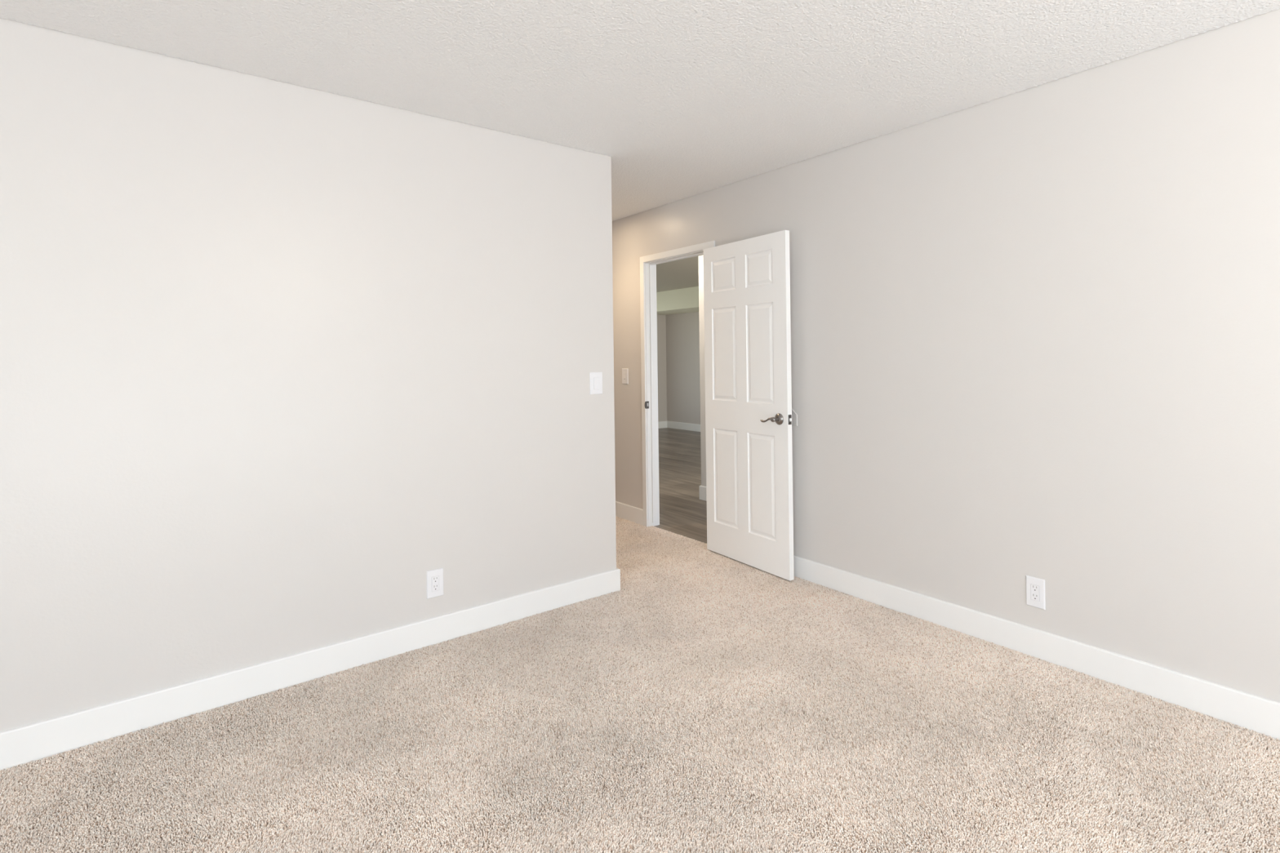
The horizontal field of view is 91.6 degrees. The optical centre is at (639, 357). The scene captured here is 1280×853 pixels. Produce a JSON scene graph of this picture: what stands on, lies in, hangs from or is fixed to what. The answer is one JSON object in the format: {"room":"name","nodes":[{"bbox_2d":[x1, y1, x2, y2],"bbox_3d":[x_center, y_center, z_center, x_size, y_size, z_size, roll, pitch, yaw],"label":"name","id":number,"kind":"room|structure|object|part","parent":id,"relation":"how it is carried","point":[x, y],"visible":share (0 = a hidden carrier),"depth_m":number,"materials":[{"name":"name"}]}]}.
{"room":"empty bedroom","nodes":[
{"label":"empty bedroom","id":0,"kind":"room"},
{"bbox_2d":[0,17,616,731],"bbox_3d":[-2.921,0.122,2.911,5.134,2.482,2.425,-1,0,-37],"label":"wall","id":1,"kind":"structure","parent":0,"point":[277,358],"depth_m":2.47,"materials":[{"name":"white paint"}]},
{"bbox_2d":[0,568,620,770],"bbox_3d":[-2.848,1.290,2.945,5.028,0.128,2.439,-1,0,-37],"label":"baseboard","id":2,"kind":"structure","parent":1,"relation":"attached to","point":[20,745],"depth_m":2.46,"materials":[{"name":"white paint"}]},
{"bbox_2d":[426,568,444,599],"bbox_3d":[-0.947,1.047,2.879,0.078,0.126,0.008,-1,0,-37],"label":"wall outlet","id":3,"kind":"object","parent":1,"relation":"attached to","point":[434,577],"visible":1,"depth_m":2.88,"materials":[{"name":"white plastic"}]},
{"bbox_2d":[431,575,439,591],"bbox_3d":[-0.946,1.047,2.877,0.033,0.066,0.004,-1,0,-37],"label":"receptacle","id":4,"kind":"object","parent":3,"relation":"attached to","point":[435,579],"depth_m":2.88,"materials":[{"name":"white plastic"}]},
{"bbox_2d":[589,372,602,394],"bbox_3d":[-0.240,0.143,3.429,0.081,0.122,0.009,-1,0,-37],"label":"light switch","id":5,"kind":"object","parent":1,"relation":"attached to","point":[595,378],"visible":1,"depth_m":3.42,"materials":[{"name":"white plastic"}]},
{"bbox_2d":[0,0,1279,292],"bbox_3d":[-0.139,-1.156,3.859,10.690,0.052,11.880,-1,0,-37],"label":"ceiling","id":6,"kind":"structure","parent":0,"point":[685,99],"depth_m":2.35,"materials":[{"name":"white paint"}]},
{"bbox_2d":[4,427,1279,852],"bbox_3d":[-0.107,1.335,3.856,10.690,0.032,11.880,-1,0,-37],"label":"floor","id":7,"kind":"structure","parent":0,"point":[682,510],"depth_m":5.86,"materials":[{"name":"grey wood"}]},
{"bbox_2d":[0,515,1279,852],"bbox_3d":[-0.773,1.317,1.027,6.015,0.016,8.015,-1,0,-37],"label":"carpet","id":8,"kind":"structure","parent":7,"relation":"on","point":[734,633],"depth_m":2.05,"materials":[{"name":"beige carpet"}]},
{"bbox_2d":[657,314,666,422],"bbox_3d":[-0.902,0.105,10.676,3.445,2.482,0.100,-1,0,-37],"label":"wall","id":9,"kind":"structure","parent":0,"point":[661,319],"depth_m":11.62,"materials":[{"name":"grey paint"}]},
{"bbox_2d":[666,311,700,424],"bbox_3d":[2.656,0.058,8.941,0.100,2.482,7.180,-1,0,-37],"label":"wall","id":10,"kind":"structure","parent":0,"point":[682,330],"depth_m":11.30,"materials":[{"name":"grey paint"}]},
{"bbox_2d":[656,286,698,315],"bbox_3d":[2.328,-1.002,8.702,0.690,0.355,6.980,-1,0,-37],"label":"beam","id":11,"kind":"structure","parent":10,"relation":"attached to","point":[682,300],"depth_m":10.42,"materials":[{"name":"beige paint"}]},
{"bbox_2d":[697,254,706,486],"bbox_3d":[1.306,0.070,4.857,0.115,2.482,2.331,-1,0,-37],"label":"wall","id":12,"kind":"structure","parent":0,"point":[700,258],"depth_m":5.72,"materials":[{"name":"white paint"}]},
{"bbox_2d":[657,421,706,501],"bbox_3d":[1.242,1.244,7.784,3.574,0.128,7.080,-1,0,-37],"label":"baseboard","id":13,"kind":"structure","parent":12,"relation":"attached to","point":[685,426],"depth_m":11.23,"materials":[{"name":"white paint"}]},
{"bbox_2d":[612,8,1279,702],"bbox_3d":[0.498,0.080,4.321,0.105,2.482,11.900,-1,0,-37],"label":"wall","id":14,"kind":"structure","parent":0,"point":[1035,331],"depth_m":2.61,"materials":[{"name":"white paint"}]},
{"bbox_2d":[622,368,628,383],"bbox_3d":[-0.122,0.153,5.039,0.008,0.125,0.079,-1,0,-37],"label":"light switch","id":15,"kind":"object","parent":14,"relation":"attached to","point":[624,371],"visible":1,"depth_m":5.03,"materials":[{"name":"white plastic"}]},
{"bbox_2d":[615,501,643,525],"bbox_3d":[-0.411,1.262,5.431,0.014,0.128,1.450,-1,0,-37],"label":"baseboard","id":16,"kind":"structure","parent":14,"relation":"attached to","point":[624,511],"depth_m":4.99,"materials":[{"name":"white paint"}]},
{"bbox_2d":[640,240,715,527],"bbox_3d":[0.308,0.265,4.560,0.140,2.102,0.825,-1,0,-37],"label":"door frame","id":17,"kind":"structure","parent":14,"relation":"attached to","point":[648,305],"depth_m":4.83,"materials":[{"name":"white paint"}]},
{"bbox_3d":[0.031,0.269,4.837,0.014,2.102,0.048,-1,0,-37],"label":"casing","id":18,"kind":"part","parent":17,"relation":"part of","materials":[{"name":"white paint"}]},
{"bbox_3d":[0.053,0.369,4.815,0.042,0.057,0.002,-1,0,-37],"label":"strike plate","id":19,"kind":"part","parent":17,"relation":"part of","materials":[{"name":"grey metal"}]},
{"bbox_3d":[0.124,0.267,4.908,0.010,2.102,0.048,-1,0,-37],"label":"casing","id":20,"kind":"part","parent":17,"relation":"part of","materials":[{"name":"white paint"}]},
{"bbox_3d":[0.503,0.262,4.220,0.014,2.102,0.048,-1,0,-37],"label":"casing","id":21,"kind":"part","parent":17,"relation":"part of","materials":[{"name":"white paint"}]},
{"bbox_2d":[703,230,794,581],"bbox_3d":[0.653,0.280,3.901,0.142,2.025,0.760,-1,0,-34],"label":"door","id":22,"kind":"structure","parent":14,"relation":"in","point":[747,282],"depth_m":3.85,"materials":[{"name":"white paint"}]},
{"bbox_3d":[0.744,0.368,3.659,0.022,0.035,0.104,-1,0,-34],"label":"lever","id":23,"kind":"part","parent":22,"relation":"part of","materials":[{"name":"silver metal"}]},
{"bbox_3d":[0.810,0.362,3.638,0.015,0.068,0.068,-1,0,-34],"label":"handle","id":24,"kind":"part","parent":22,"relation":"part of","materials":[{"name":"silver metal"}]},
{"bbox_3d":[0.867,0.361,3.596,0.025,0.057,0.002,-1,0,-34],"label":"latch plate","id":25,"kind":"part","parent":22,"relation":"part of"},
{"bbox_2d":[791,408,797,426],"bbox_3d":[0.893,0.346,3.718,0.006,0.118,0.116,-1,0,-37],"label":"guard","id":26,"kind":"object","parent":14,"relation":"attached to","point":[794,416],"visible":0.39,"depth_m":3.69,"materials":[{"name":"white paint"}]},
{"bbox_2d":[1026,575,1045,609],"bbox_3d":[1.699,1.011,2.672,0.008,0.127,0.072,-1,0,-37],"label":"wall outlet","id":27,"kind":"object","parent":14,"relation":"attached to","point":[1035,587],"visible":1,"depth_m":2.67,"materials":[{"name":"white plastic"}]},
{"bbox_2d":[1031,583,1039,601],"bbox_3d":[1.698,1.011,2.671,0.004,0.066,0.033,-1,0,-37],"label":"receptacle","id":28,"kind":"object","parent":27,"relation":"attached to","point":[1035,588],"depth_m":2.67,"materials":[{"name":"white plastic"}]},
{"bbox_2d":[793,555,1279,741],"bbox_3d":[2.269,1.224,1.926,0.014,0.128,5.725,-1,0,-37],"label":"baseboard","id":29,"kind":"structure","parent":14,"relation":"attached to","point":[1254,713],"depth_m":2.56,"materials":[{"name":"white paint"}]}
]}

